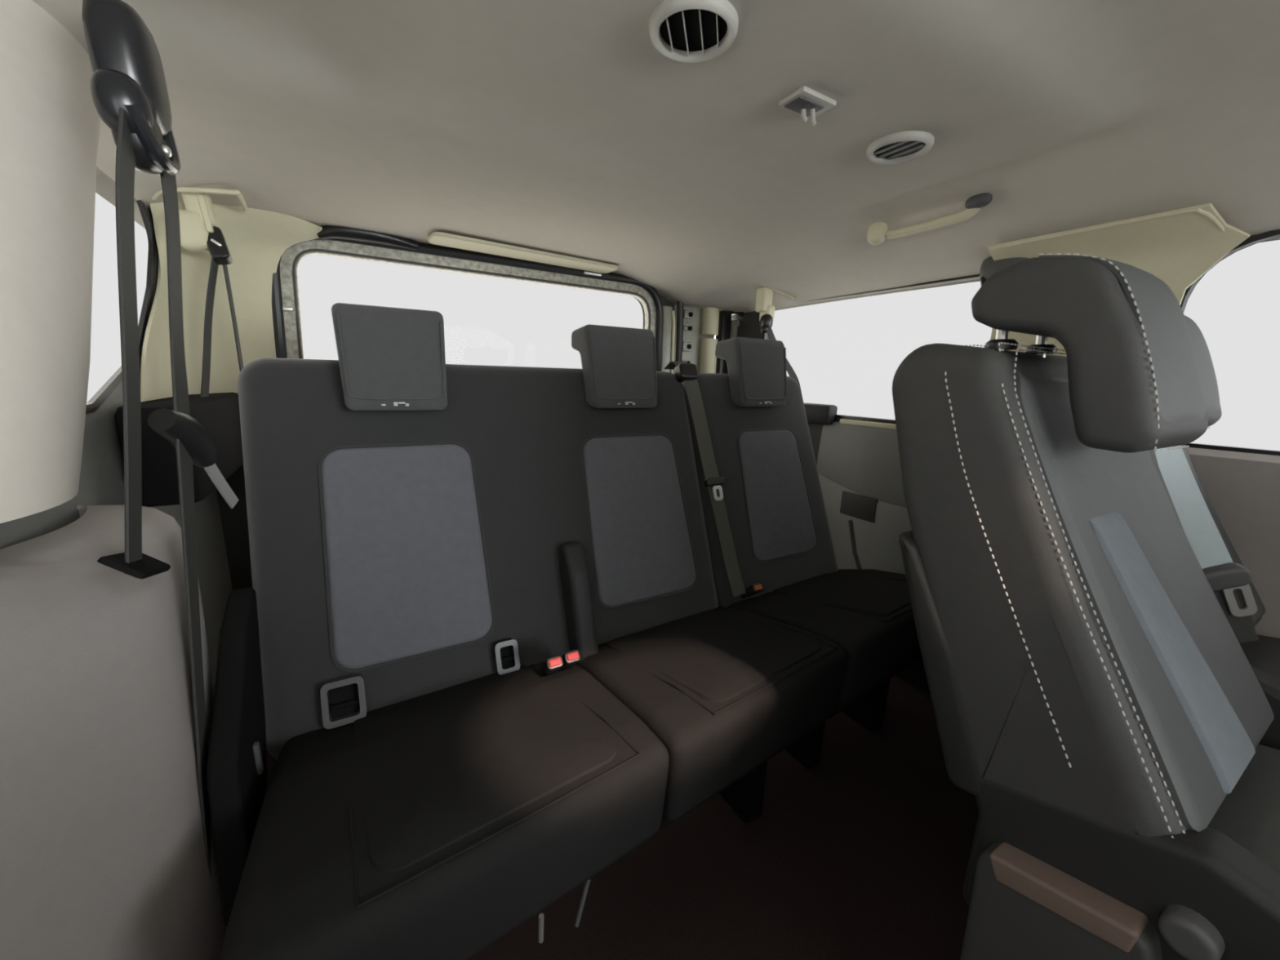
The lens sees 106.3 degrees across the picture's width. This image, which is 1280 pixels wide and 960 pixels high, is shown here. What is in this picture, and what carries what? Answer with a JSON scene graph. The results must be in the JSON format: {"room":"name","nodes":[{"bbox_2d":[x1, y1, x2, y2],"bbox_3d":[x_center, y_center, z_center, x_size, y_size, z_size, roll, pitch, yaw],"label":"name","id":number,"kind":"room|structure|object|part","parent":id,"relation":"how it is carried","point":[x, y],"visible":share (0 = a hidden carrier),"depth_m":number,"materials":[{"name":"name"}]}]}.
{"room":"vehicle interior","nodes":[
{"label":"vehicle interior","id":0,"kind":"room"},
{"bbox_2d":[0,207,232,693],"bbox_3d":[-0.890,0.096,0.832,0.003,1.310,1.260,-5,14,-30],"label":"wall","id":1,"kind":"structure","parent":0,"point":[101,481],"depth_m":0.82,"materials":[{"name":"grey plastic"}]},
{"bbox_2d":[0,0,101,523],"bbox_3d":[-0.629,-0.238,0.392,0.156,0.541,0.897,-5,14,-30],"label":"trim","id":2,"kind":"structure","parent":1,"relation":"attached to","point":[50,120],"depth_m":0.49,"materials":[{"name":"white plastic"}]},
{"bbox_2d":[0,504,226,959],"bbox_3d":[-0.600,0.426,0.445,0.217,0.846,0.804,-4,14,-26],"label":"trim","id":3,"kind":"structure","parent":1,"relation":"attached to","point":[103,856],"depth_m":0.50,"materials":[{"name":"grey plastic"}]},
{"bbox_2d":[85,166,155,413],"bbox_3d":[-0.896,-0.334,0.774,0.008,0.435,0.757,-5,14,-30],"label":"window","id":4,"kind":"structure","parent":1,"relation":"in","point":[105,358],"depth_m":0.85,"materials":[{"name":"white glass"}]},
{"bbox_2d":[81,0,239,879],"bbox_3d":[-0.571,0.068,0.607,0.065,1.182,0.258,-2,13,-18],"label":"belt","id":5,"kind":"object","parent":1,"relation":"attached to","point":[129,89],"visible":0.98,"depth_m":0.52,"materials":[{"name":"black fabric"}]},
{"bbox_3d":[-0.604,0.005,0.692,0.005,0.081,0.055,1,12,-3],"label":"tongue plate","id":6,"kind":"part","parent":5,"relation":"part of","materials":[{"name":"silver metal"}]},
{"bbox_2d":[114,201,322,506],"bbox_3d":[-0.872,-0.329,1.089,0.341,0.632,0.600,-5,14,-30],"label":"trim","id":7,"kind":"structure","parent":1,"relation":"attached to","point":[256,240],"depth_m":1.14,"materials":[{"name":"beige plastic"}]},
{"bbox_2d":[216,225,675,590],"bbox_3d":[-0.517,-0.121,1.698,1.580,1.390,0.115,-5,14,-30],"label":"door","id":8,"kind":"structure","parent":1,"relation":"in","point":[495,310],"depth_m":1.56,"materials":[{"name":"glass"}]},
{"bbox_3d":[-0.488,-0.416,1.688,1.175,0.572,0.004,-6,14,-30],"label":"pane","id":9,"kind":"part","parent":8,"relation":"part of","materials":[{"name":"clear glass"}]},
{"bbox_2d":[266,677,978,959],"bbox_3d":[0.406,0.881,0.568,1.950,0.040,3.500,-5,14,-30],"label":"floor","id":10,"kind":"structure","parent":0,"point":[863,852],"depth_m":0.95,"materials":[{"name":"brown carpet"}]},
{"bbox_2d":[206,302,847,959],"bbox_3d":[-0.169,0.228,0.906,0.992,1.062,0.764,-5,14,-30],"label":"seat","id":11,"kind":"object","parent":10,"relation":"on","point":[482,648],"visible":1,"depth_m":0.83,"materials":[{"name":"grey fabric"}]},
{"bbox_3d":[-0.559,0.406,0.699,0.012,0.050,0.012,-6,14,-30],"label":"lever","id":12,"kind":"part","parent":11,"relation":"part of","materials":[{"name":"grey plastic"}]},
{"bbox_2d":[218,661,669,959],"bbox_3d":[-0.273,0.468,0.747,0.495,0.233,0.508,-6,14,-30],"label":"seat cushion","id":13,"kind":"object","parent":11,"relation":"on","point":[410,810],"depth_m":0.61,"materials":[{"name":"fabric"}]},
{"bbox_3d":[-0.265,0.096,1.073,0.947,0.683,0.333,-6,14,-30],"label":"backrest","id":14,"kind":"part","parent":11,"relation":"part of","materials":[{"name":"grey fabric"}]},
{"bbox_3d":[-0.130,0.262,1.018,0.048,0.250,0.128,-6,14,-30],"label":"post","id":15,"kind":"part","parent":11,"relation":"part of","materials":[{"name":"black plastic"}]},
{"bbox_2d":[575,606,847,830],"bbox_3d":[0.120,0.416,0.998,0.434,0.235,0.462,-6,14,-30],"label":"seat cushion","id":16,"kind":"object","parent":11,"relation":"on","point":[724,691],"depth_m":0.85,"materials":[{"name":"fabric"}]},
{"bbox_2d":[681,337,922,768],"bbox_3d":[0.451,0.158,1.312,0.484,1.062,0.678,-5,14,-30],"label":"seat","id":17,"kind":"object","parent":10,"relation":"on","point":[756,416],"visible":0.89,"depth_m":1.32,"materials":[{"name":"grey fabric"}]},
{"bbox_2d":[674,363,697,382],"bbox_3d":[0.123,-0.284,1.272,0.056,0.049,0.041,-6,14,-30],"label":"outlet","id":18,"kind":"object","parent":17,"relation":"attached to","point":[684,372],"depth_m":1.26,"materials":[{"name":"black plastic"}]},
{"bbox_2d":[663,360,746,596],"bbox_3d":[0.166,-0.015,1.280,0.070,0.587,0.300,-9,16,-40],"label":"belt","id":19,"kind":"object","parent":17,"relation":"attached to","point":[686,372],"visible":1,"depth_m":1.26,"materials":[{"name":"black fabric"}]},
{"bbox_3d":[0.203,0.034,1.253,0.030,0.039,0.016,-6,14,-30],"label":"tongue plate","id":20,"kind":"part","parent":19,"relation":"part of","materials":[{"name":"silver metal"}]},
{"bbox_3d":[0.355,0.036,1.431,0.457,0.683,0.333,-6,14,-30],"label":"backrest","id":21,"kind":"part","parent":17,"relation":"part of","materials":[{"name":"grey fabric"}]},
{"bbox_2d":[727,568,922,719],"bbox_3d":[0.510,0.365,1.244,0.480,0.236,0.422,-6,14,-30],"label":"seat cushion","id":22,"kind":"object","parent":17,"relation":"on","point":[868,613],"depth_m":1.10,"materials":[{"name":"fabric"}]},
{"bbox_3d":[0.648,0.202,1.430,0.067,0.165,0.023,12,16,39],"label":"lever","id":23,"kind":"part","parent":17,"relation":"part of","materials":[{"name":"grey plastic"}]},
{"bbox_2d":[892,253,1279,959],"bbox_3d":[0.639,0.337,0.446,0.428,1.088,0.769,-5,14,-30],"label":"seat","id":24,"kind":"object","parent":10,"relation":"on","point":[1104,717],"visible":1,"depth_m":0.48,"materials":[{"name":"grey leather"}]},
{"bbox_3d":[0.428,-0.170,0.568,0.011,0.056,0.016,-6,14,-30],"label":"headrest post","id":25,"kind":"part","parent":24,"relation":"part of","materials":[{"name":"silver metal"}]},
{"bbox_3d":[0.539,0.093,0.593,0.375,0.496,0.324,-6,14,-30],"label":"backrest","id":26,"kind":"part","parent":24,"relation":"part of","materials":[{"name":"grey leather"}]},
{"bbox_3d":[0.519,-0.178,0.621,0.011,0.056,0.016,-6,14,-30],"label":"headrest post","id":27,"kind":"part","parent":24,"relation":"part of","materials":[{"name":"silver metal"}]},
{"bbox_3d":[0.558,0.086,0.547,0.326,0.399,0.237,-6,14,-30],"label":"panel","id":28,"kind":"part","parent":24,"relation":"part of","materials":[{"name":"grey plastic"}]},
{"bbox_3d":[0.450,0.373,0.393,0.020,0.034,0.034,-6,14,-30],"label":"recline knob","id":29,"kind":"part","parent":24,"relation":"part of","materials":[{"name":"grey plastic"}]},
{"bbox_2d":[1207,743,1279,872],"bbox_3d":[0.715,0.436,0.394,0.365,0.216,0.566,-6,14,-30],"label":"seat cushion","id":30,"kind":"object","parent":24,"relation":"on","point":[1249,815],"depth_m":0.50,"materials":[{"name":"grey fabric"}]},
{"bbox_2d":[1181,315,1279,750],"bbox_3d":[0.986,0.288,0.720,0.428,1.088,0.769,-5,14,-30],"label":"seat","id":31,"kind":"object","parent":10,"relation":"on","point":[1263,655],"visible":0.02,"depth_m":0.77,"materials":[{"name":"grey leather"}]},
{"bbox_2d":[1151,444,1258,643],"bbox_3d":[0.776,0.059,0.668,0.187,0.359,0.046,10,15,33],"label":"belt","id":32,"kind":"object","parent":31,"relation":"attached to","point":[1228,580],"visible":0.6,"depth_m":0.66,"materials":[{"name":"grey fabric"}]},
{"bbox_3d":[0.823,0.163,0.659,0.042,0.053,0.010,5,13,15],"label":"tongue plate","id":33,"kind":"part","parent":32,"relation":"part of","materials":[{"name":"silver metal"}]},
{"bbox_3d":[0.886,0.043,0.867,0.375,0.496,0.324,-6,14,-30],"label":"backrest","id":34,"kind":"part","parent":31,"relation":"part of","materials":[{"name":"grey plastic"}]},
{"bbox_3d":[0.905,0.036,0.821,0.326,0.399,0.237,-6,14,-30],"label":"panel","id":35,"kind":"part","parent":31,"relation":"part of","materials":[{"name":"grey plastic"}]},
{"bbox_2d":[1239,634,1279,679],"bbox_3d":[1.062,0.387,0.668,0.365,0.216,0.566,-6,14,-30],"label":"seat cushion","id":36,"kind":"object","parent":31,"relation":"on","point":[1263,655],"depth_m":0.79,"materials":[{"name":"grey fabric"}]},
{"bbox_2d":[31,0,1279,315],"bbox_3d":[0.436,-0.410,0.261,1.880,0.189,3.360,-5,14,-30],"label":"ceiling","id":37,"kind":"structure","parent":0,"point":[555,126],"depth_m":0.76,"materials":[{"name":"grey fabric"}]},
{"bbox_2d":[151,186,248,396],"bbox_3d":[-0.937,-0.399,1.077,0.169,0.520,0.164,12,16,39],"label":"belt","id":38,"kind":"object","parent":37,"relation":"attached to","point":[200,232],"visible":0.8,"depth_m":1.05,"materials":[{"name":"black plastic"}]},
{"bbox_2d":[427,231,617,273],"bbox_3d":[-0.347,-0.721,1.544,0.620,0.013,0.100,-7,15,-36],"label":"trim","id":39,"kind":"structure","parent":37,"relation":"attached to","point":[440,238],"depth_m":1.50,"materials":[{"name":"beige plastic"}]},
{"bbox_2d":[648,0,738,62],"bbox_3d":[0.062,-0.523,0.560,0.103,0.013,0.103,-5,14,-30],"label":"ceiling vent","id":40,"kind":"object","parent":37,"relation":"in","point":[686,31],"visible":1,"depth_m":0.56,"materials":[{"name":"grey plastic"}]},
{"bbox_2d":[755,283,801,391],"bbox_3d":[0.479,-0.507,1.681,0.149,0.380,0.276,3,12,6],"label":"belt","id":41,"kind":"object","parent":37,"relation":"attached to","point":[764,306],"visible":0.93,"depth_m":1.74,"materials":[{"name":"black plastic"}]},
{"bbox_2d":[778,85,836,126],"bbox_3d":[0.244,-0.542,0.703,0.070,0.024,0.048,-5,14,-30],"label":"roof hook","id":42,"kind":"object","parent":37,"relation":"attached to","point":[808,103],"visible":1,"depth_m":0.69,"materials":[{"name":"grey plastic"}]},
{"bbox_2d":[866,130,934,164],"bbox_3d":[0.447,-0.570,0.827,0.103,0.013,0.103,-5,14,-30],"label":"ceiling vent","id":43,"kind":"object","parent":37,"relation":"in","point":[898,148],"visible":1,"depth_m":0.82,"materials":[{"name":"grey plastic"}]},
{"bbox_2d":[866,192,992,244],"bbox_3d":[0.676,-0.617,1.145,0.041,0.056,0.287,-5,14,-30],"label":"handle","id":44,"kind":"object","parent":37,"relation":"attached to","point":[877,232],"visible":1,"depth_m":1.14,"materials":[{"name":"grey plastic"}]},
{"bbox_2d":[731,234,1257,698],"bbox_3d":[1.224,0.165,0.868,0.030,1.280,3.360,-5,14,-30],"label":"wall","id":45,"kind":"structure","parent":0,"point":[749,323],"depth_m":1.98,"materials":[{"name":"beige plastic"}]},
{"bbox_2d":[673,301,744,374],"bbox_3d":[0.275,-0.174,2.163,0.334,1.340,0.123,-2,13,-18],"label":"trim","id":46,"kind":"structure","parent":45,"relation":"attached to","point":[695,328],"depth_m":2.05,"materials":[{"name":"paint"}]},
{"bbox_3d":[0.214,-0.176,2.168,0.220,1.340,0.030,-6,14,-30],"label":"pillar plate","id":47,"kind":"part","parent":46,"relation":"part of","materials":[{"name":"paint"}]},
{"bbox_2d":[803,402,837,425],"bbox_3d":[0.634,-0.243,1.751,0.050,0.070,0.170,-5,14,-30],"label":"trim","id":48,"kind":"structure","parent":45,"relation":"attached to","point":[820,414],"depth_m":1.70,"materials":[{"name":"black plastic"}]},
{"bbox_2d":[839,418,896,430],"bbox_3d":[0.805,-0.164,1.492,0.022,0.016,0.420,-5,14,-30],"label":"trim","id":49,"kind":"structure","parent":45,"relation":"attached to","point":[868,424],"depth_m":1.57,"materials":[{"name":"beige plastic"}]},
{"bbox_2d":[816,422,930,695],"bbox_3d":[0.795,0.235,1.543,0.034,0.793,0.601,-5,14,-30],"label":"trim","id":50,"kind":"structure","parent":45,"relation":"attached to","point":[859,468],"depth_m":1.58,"materials":[{"name":"grey plastic"}]},
{"bbox_3d":[0.795,0.490,1.603,0.011,0.270,0.600,-6,14,-30],"label":"kick panel","id":51,"kind":"part","parent":50,"relation":"part of","materials":[{"name":"black plastic"}]},
{"bbox_2d":[763,274,992,422],"bbox_3d":[0.723,-0.417,1.621,0.020,0.413,0.852,-5,14,-30],"label":"window","id":52,"kind":"structure","parent":45,"relation":"in","point":[846,353],"depth_m":1.58,"materials":[{"name":"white glass"}]},
{"bbox_2d":[979,256,1029,285],"bbox_3d":[0.911,-0.519,1.192,0.063,0.113,0.120,-5,14,-30],"label":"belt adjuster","id":53,"kind":"object","parent":45,"relation":"attached to","point":[989,267],"visible":0.16,"depth_m":1.19,"materials":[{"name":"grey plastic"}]},
{"bbox_2d":[986,203,1250,356],"bbox_3d":[0.979,-0.321,1.063,0.105,0.432,0.403,-5,14,-30],"label":"trim","id":54,"kind":"structure","parent":45,"relation":"attached to","point":[1178,246],"depth_m":0.97,"materials":[{"name":"beige plastic"}]},
{"bbox_2d":[1180,229,1279,455],"bbox_3d":[1.372,-0.169,0.537,0.020,0.406,1.101,-5,14,-30],"label":"window","id":55,"kind":"structure","parent":45,"relation":"in","point":[1234,304],"depth_m":0.92,"materials":[{"name":"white glass"}]},
{"bbox_2d":[1186,447,1279,638],"bbox_3d":[1.270,0.406,0.750,0.033,0.821,1.220,-5,14,-30],"label":"trim","id":56,"kind":"structure","parent":45,"relation":"attached to","point":[1242,489],"depth_m":0.90,"materials":[{"name":"grey plastic"}]}
]}

